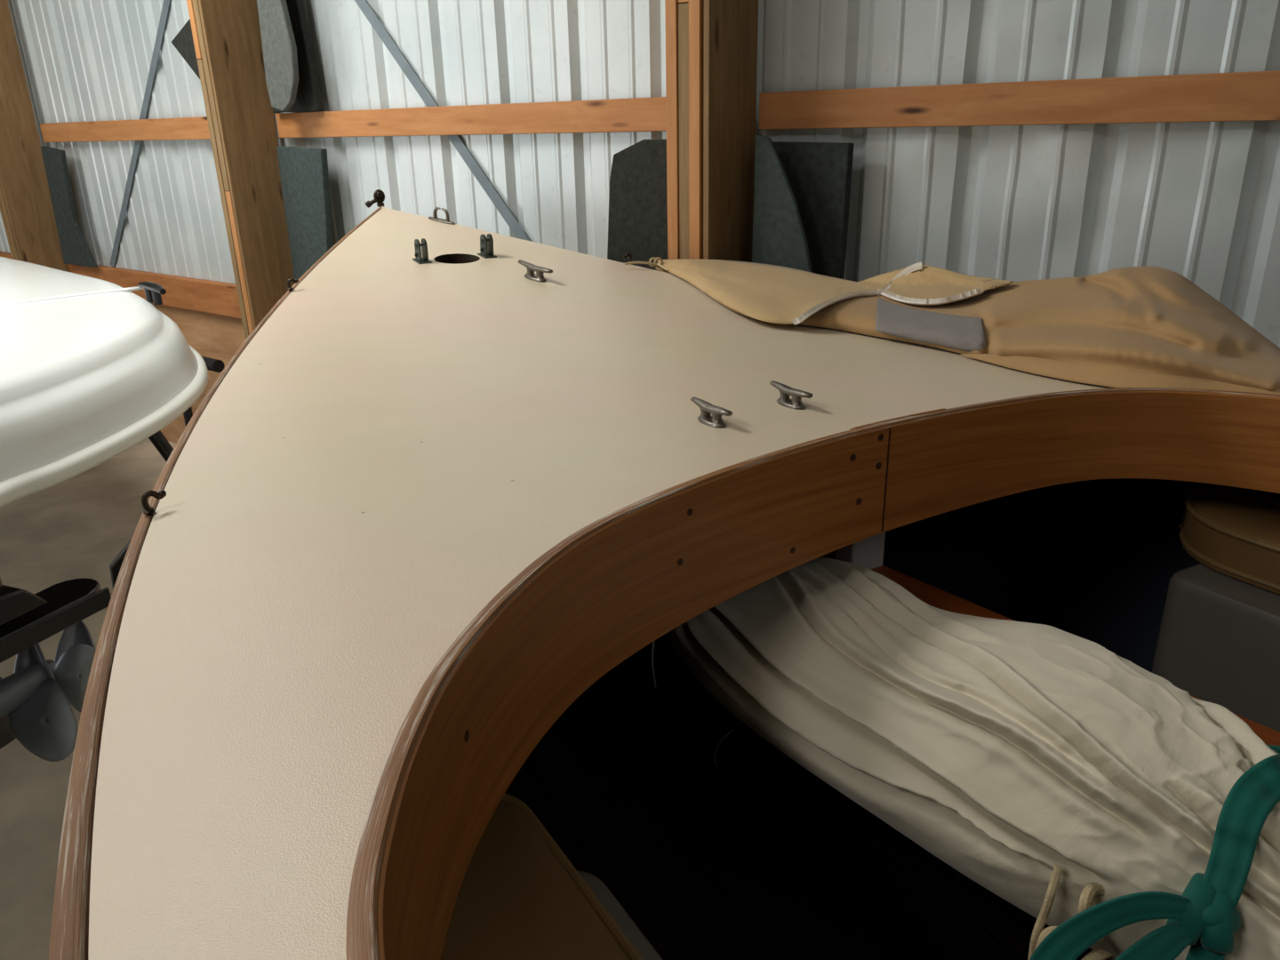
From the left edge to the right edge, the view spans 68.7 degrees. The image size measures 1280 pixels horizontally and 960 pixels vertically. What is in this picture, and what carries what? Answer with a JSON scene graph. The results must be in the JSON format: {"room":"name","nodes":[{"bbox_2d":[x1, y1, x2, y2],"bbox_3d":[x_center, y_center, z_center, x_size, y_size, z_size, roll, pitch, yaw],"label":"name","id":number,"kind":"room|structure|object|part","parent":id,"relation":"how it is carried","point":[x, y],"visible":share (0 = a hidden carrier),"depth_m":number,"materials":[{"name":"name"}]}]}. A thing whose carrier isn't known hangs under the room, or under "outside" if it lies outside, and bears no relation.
{"room":"boat storage shed","nodes":[
{"label":"boat storage shed","id":0,"kind":"room"},
{"bbox_2d":[0,437,175,959],"bbox_3d":[-2.940,1.277,1.044,14.456,0.001,13.413,-1,21,0],"label":"floor","id":1,"kind":"structure","parent":0,"point":[75,527],"depth_m":3.41,"materials":[{"name":"concrete"}]},
{"bbox_2d":[0,0,69,271],"bbox_3d":[-3.123,-1.879,4.575,0.099,3.400,0.224,14,25,34],"label":"wall post","id":2,"kind":"object","parent":1,"relation":"on","point":[26,205],"visible":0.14,"depth_m":4.67,"materials":[{"name":"brown wood"}]},
{"bbox_2d":[0,256,207,761],"bbox_3d":[-2.396,0.150,2.445,2.607,1.089,4.212,-1,21,0],"label":"motorboat","id":3,"kind":"object","parent":1,"relation":"on","point":[91,370],"visible":0.95,"depth_m":2.01,"materials":[{"name":"plastic"}]},
{"bbox_3d":[-1.236,0.384,1.889,0.119,0.132,0.072,18,28,42],"label":"propeller blade","id":4,"kind":"part","parent":3,"relation":"part of","materials":[{"name":"paint"}]},
{"bbox_3d":[-1.162,0.471,1.830,0.191,0.095,0.097,17,28,40],"label":"propeller blade","id":5,"kind":"part","parent":3,"relation":"part of","materials":[{"name":"paint"}]},
{"bbox_3d":[-1.303,0.342,1.676,0.115,0.016,0.745,7,22,21],"label":"ventilation plate","id":6,"kind":"part","parent":3,"relation":"part of","materials":[{"name":"black metal"}]},
{"bbox_3d":[-1.136,0.407,1.901,0.087,0.149,0.033,-10,22,-21],"label":"propeller blade","id":7,"kind":"part","parent":3,"relation":"part of","materials":[{"name":"paint"}]},
{"bbox_3d":[-1.194,0.349,1.983,0.063,0.077,0.110,-1,21,0],"label":"propeller blade","id":8,"kind":"part","parent":3,"relation":"part of","materials":[{"name":"paint"}]},
{"bbox_3d":[-2.429,-0.252,2.287,2.548,0.188,4.180,-1,21,0],"label":"deck moulding","id":9,"kind":"part","parent":3,"relation":"part of","materials":[{"name":"white plastic"}]},
{"bbox_3d":[-1.921,-0.260,2.595,1.295,0.044,4.729,-14,24,-29],"label":"rub rail","id":10,"kind":"part","parent":3,"relation":"part of","materials":[{"name":"plastic"}]},
{"bbox_3d":[-1.320,0.230,2.510,0.338,0.848,0.093,2,21,10],"label":"support post","id":11,"kind":"part","parent":3,"relation":"part of","materials":[{"name":"black metal"}]},
{"bbox_2d":[183,356,224,426],"bbox_3d":[-1.988,-0.287,4.283,0.400,0.582,0.056,14,25,34],"label":"stand","id":12,"kind":"object","parent":1,"relation":"on","point":[212,364],"visible":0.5,"depth_m":4.09,"materials":[{"name":"black metal"}]},
{"bbox_2d":[186,0,294,339],"bbox_3d":[-1.484,-1.482,3.428,0.083,3.400,0.224,14,25,34],"label":"wall post","id":13,"kind":"object","parent":1,"relation":"on","point":[227,36],"visible":0.53,"depth_m":3.48,"materials":[{"name":"brown wood"}]},
{"bbox_2d":[48,189,1279,959],"bbox_3d":[0.119,0.330,1.474,1.535,1.330,3.988,-12,23,-25],"label":"sailboat","id":14,"kind":"object","parent":1,"relation":"on","point":[415,557],"visible":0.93,"depth_m":1.11,"materials":[{"name":"paint"}]},
{"bbox_3d":[0.119,-0.145,1.270,1.535,0.203,3.938,-12,23,-25],"label":"rub rail","id":15,"kind":"part","parent":14,"relation":"part of","materials":[{"name":"brown wood"}]},
{"bbox_2d":[440,792,643,959],"bbox_3d":[-0.003,0.388,0.475,0.190,0.034,0.770,-13,24,-29],"label":"seat","id":16,"kind":"object","parent":14,"relation":"on","point":[520,897],"visible":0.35,"depth_m":0.67,"materials":[{"name":"beige leather"}]},
{"bbox_3d":[0.313,0.018,1.311,0.059,0.262,0.040,-12,23,-25],"label":"deck post","id":17,"kind":"part","parent":14,"relation":"part of","materials":[{"name":"paint"}]},
{"bbox_2d":[624,256,1279,394],"bbox_3d":[0.476,-0.233,1.792,0.444,0.395,1.657,-15,25,-32],"label":"boat cover","id":18,"kind":"object","parent":14,"relation":"on","point":[1130,326],"visible":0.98,"depth_m":1.47,"materials":[{"name":"fabric"}]},
{"bbox_3d":[0.001,-0.537,2.327,0.083,0.014,0.006,-9,22,-19],"label":"lashing cord","id":19,"kind":"part","parent":18,"relation":"part of","materials":[{"name":"beige fabric"}]},
{"bbox_2d":[667,557,1279,959],"bbox_3d":[0.403,0.296,0.680,0.284,0.224,1.718,-12,23,-26],"label":"furled sail","id":20,"kind":"object","parent":14,"relation":"on","point":[1010,752],"visible":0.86,"depth_m":0.74,"materials":[{"name":"fabric"}]},
{"bbox_2d":[651,640,656,688],"bbox_3d":[0.019,0.223,1.220,0.008,0.093,0.037,1,21,7],"label":"hanging cord","id":21,"kind":"object","parent":20,"relation":"hanging from","point":[653,641],"visible":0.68,"depth_m":1.22,"materials":[{"name":"black"}]},
{"bbox_2d":[1027,864,1063,959],"bbox_3d":[0.289,0.320,0.672,0.024,0.100,0.009,-18,27,-38],"label":"cord","id":22,"kind":"object","parent":20,"relation":"hanging from","point":[1057,871],"visible":0.97,"depth_m":0.66,"materials":[{"name":"beige fabric"}]},
{"bbox_2d":[1035,882,1112,959],"bbox_3d":[0.316,0.330,0.664,0.076,0.102,0.023,-6,21,-11],"label":"cord","id":23,"kind":"object","parent":20,"relation":"hanging from","point":[1089,892],"visible":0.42,"depth_m":0.65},
{"bbox_2d":[1029,744,1279,959],"bbox_3d":[0.374,0.240,0.698,0.176,0.144,0.314,18,28,42],"label":"strap","id":24,"kind":"object","parent":20,"relation":"attached to","point":[1205,917],"visible":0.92,"depth_m":0.60,"materials":[{"name":"teal fabric"}]},
{"bbox_2d":[1178,487,1279,594],"bbox_3d":[0.945,0.149,0.988,0.164,0.072,0.764,-13,24,-29],"label":"cushion","id":25,"kind":"object","parent":14,"relation":"on","point":[1235,533],"visible":1,"depth_m":1.19,"materials":[{"name":"beige leather"}]},
{"bbox_2d":[664,0,758,262],"bbox_3d":[0.175,-1.079,2.266,0.122,3.400,0.224,14,25,34],"label":"wall post","id":26,"kind":"object","parent":1,"relation":"on","point":[711,45],"visible":0.43,"depth_m":2.28,"materials":[{"name":"brown wood"}]},
{"bbox_2d":[607,139,667,270],"bbox_3d":[0.013,-0.624,2.554,0.255,0.572,0.022,14,25,34],"label":"panel","id":27,"kind":"object","parent":26,"relation":"attached to","point":[637,221],"visible":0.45,"depth_m":2.51,"materials":[{"name":"black fabric"}]},
{"bbox_2d":[0,0,1279,443],"bbox_3d":[-0.818,-1.391,3.148,12.600,3.400,0.041,14,25,34],"label":"wall","id":28,"kind":"structure","parent":0,"point":[1199,202],"depth_m":2.35,"materials":[{"name":"white metal"}]},
{"bbox_2d":[0,251,241,319],"bbox_3d":[-0.820,-0.554,3.437,12.600,0.140,0.046,14,25,34],"label":"wooden beam","id":29,"kind":"structure","parent":28,"relation":"attached to","point":[202,295],"depth_m":4.32,"materials":[{"name":"brown wood"}]},
{"bbox_2d":[40,146,97,267],"bbox_3d":[-2.852,-1.359,4.665,0.318,0.572,0.026,14,25,34],"label":"panel","id":30,"kind":"object","parent":29,"relation":"on","point":[75,249],"visible":1,"depth_m":4.67,"materials":[{"name":"black fabric"}]},
{"bbox_2d":[276,145,333,279],"bbox_3d":[-1.242,-0.961,3.533,0.284,0.562,0.028,14,25,34],"label":"panel","id":31,"kind":"object","parent":29,"relation":"on","point":[304,175],"visible":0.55,"depth_m":3.49,"materials":[{"name":"grey fabric"}]},
{"bbox_2d":[772,141,854,279],"bbox_3d":[0.411,-0.567,2.393,0.246,0.562,0.030,14,25,34],"label":"panel","id":32,"kind":"object","parent":29,"relation":"on","point":[819,174],"visible":0.32,"depth_m":2.30,"materials":[{"name":"black fabric"}]},
{"bbox_2d":[40,116,210,142],"bbox_3d":[-2.218,-1.551,4.152,1.900,0.087,0.024,14,25,34],"label":"beam","id":33,"kind":"structure","parent":28,"relation":"attached to","point":[179,128],"depth_m":4.18,"materials":[{"name":"brown wood"}]},
{"bbox_2d":[110,0,170,267],"bbox_3d":[-2.177,-1.623,4.114,1.269,1.458,0.002,14,25,34],"label":"strap","id":34,"kind":"object","parent":28,"relation":"attached to","point":[166,3],"visible":0.78,"depth_m":4.13,"materials":[{"name":"metal"}]},
{"bbox_2d":[171,18,199,79],"bbox_3d":[-1.669,-1.632,3.586,0.393,0.440,0.030,14,25,34],"label":"panel","id":35,"kind":"object","parent":28,"relation":"attached to","point":[183,42],"visible":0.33,"depth_m":3.62,"materials":[{"name":"grey fabric"}]},
{"bbox_2d":[354,0,529,240],"bbox_3d":[-0.723,-1.289,3.089,1.368,1.499,0.002,14,25,34],"label":"strap","id":36,"kind":"object","parent":28,"relation":"attached to","point":[396,52],"visible":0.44,"depth_m":3.07,"materials":[{"name":"metal"}]},
{"bbox_2d":[275,96,666,137],"bbox_3d":[-0.580,-1.154,3.006,1.960,0.087,0.024,14,25,34],"label":"beam","id":37,"kind":"structure","parent":28,"relation":"attached to","point":[634,114],"depth_m":2.92,"materials":[{"name":"brown wood"}]},
{"bbox_2d":[256,0,298,111],"bbox_3d":[-1.258,-1.604,3.216,0.179,0.630,0.024,14,25,34],"label":"panel","id":38,"kind":"object","parent":37,"relation":"on","point":[279,48],"visible":1,"depth_m":3.25,"materials":[{"name":"grey fabric"}]},
{"bbox_2d":[256,0,323,112],"bbox_3d":[-1.258,-1.641,3.315,0.270,0.631,0.030,14,25,34],"label":"panel","id":39,"kind":"object","parent":37,"relation":"on","point":[308,98],"visible":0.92,"depth_m":3.31,"materials":[{"name":"black fabric"}]},
{"bbox_2d":[759,70,1279,129],"bbox_3d":[1.584,-0.628,1.490,3.176,0.087,0.024,14,25,34],"label":"beam","id":40,"kind":"structure","parent":28,"relation":"attached to","point":[1255,95],"depth_m":1.99,"materials":[{"name":"brown wood"}]},
{"bbox_2d":[752,135,813,272],"bbox_3d":[0.359,-0.543,2.310,0.195,0.579,0.014,14,25,34],"label":"panel","id":41,"kind":"object","parent":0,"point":[779,235],"visible":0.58,"depth_m":2.28,"materials":[{"name":"black fabric"}]}
]}

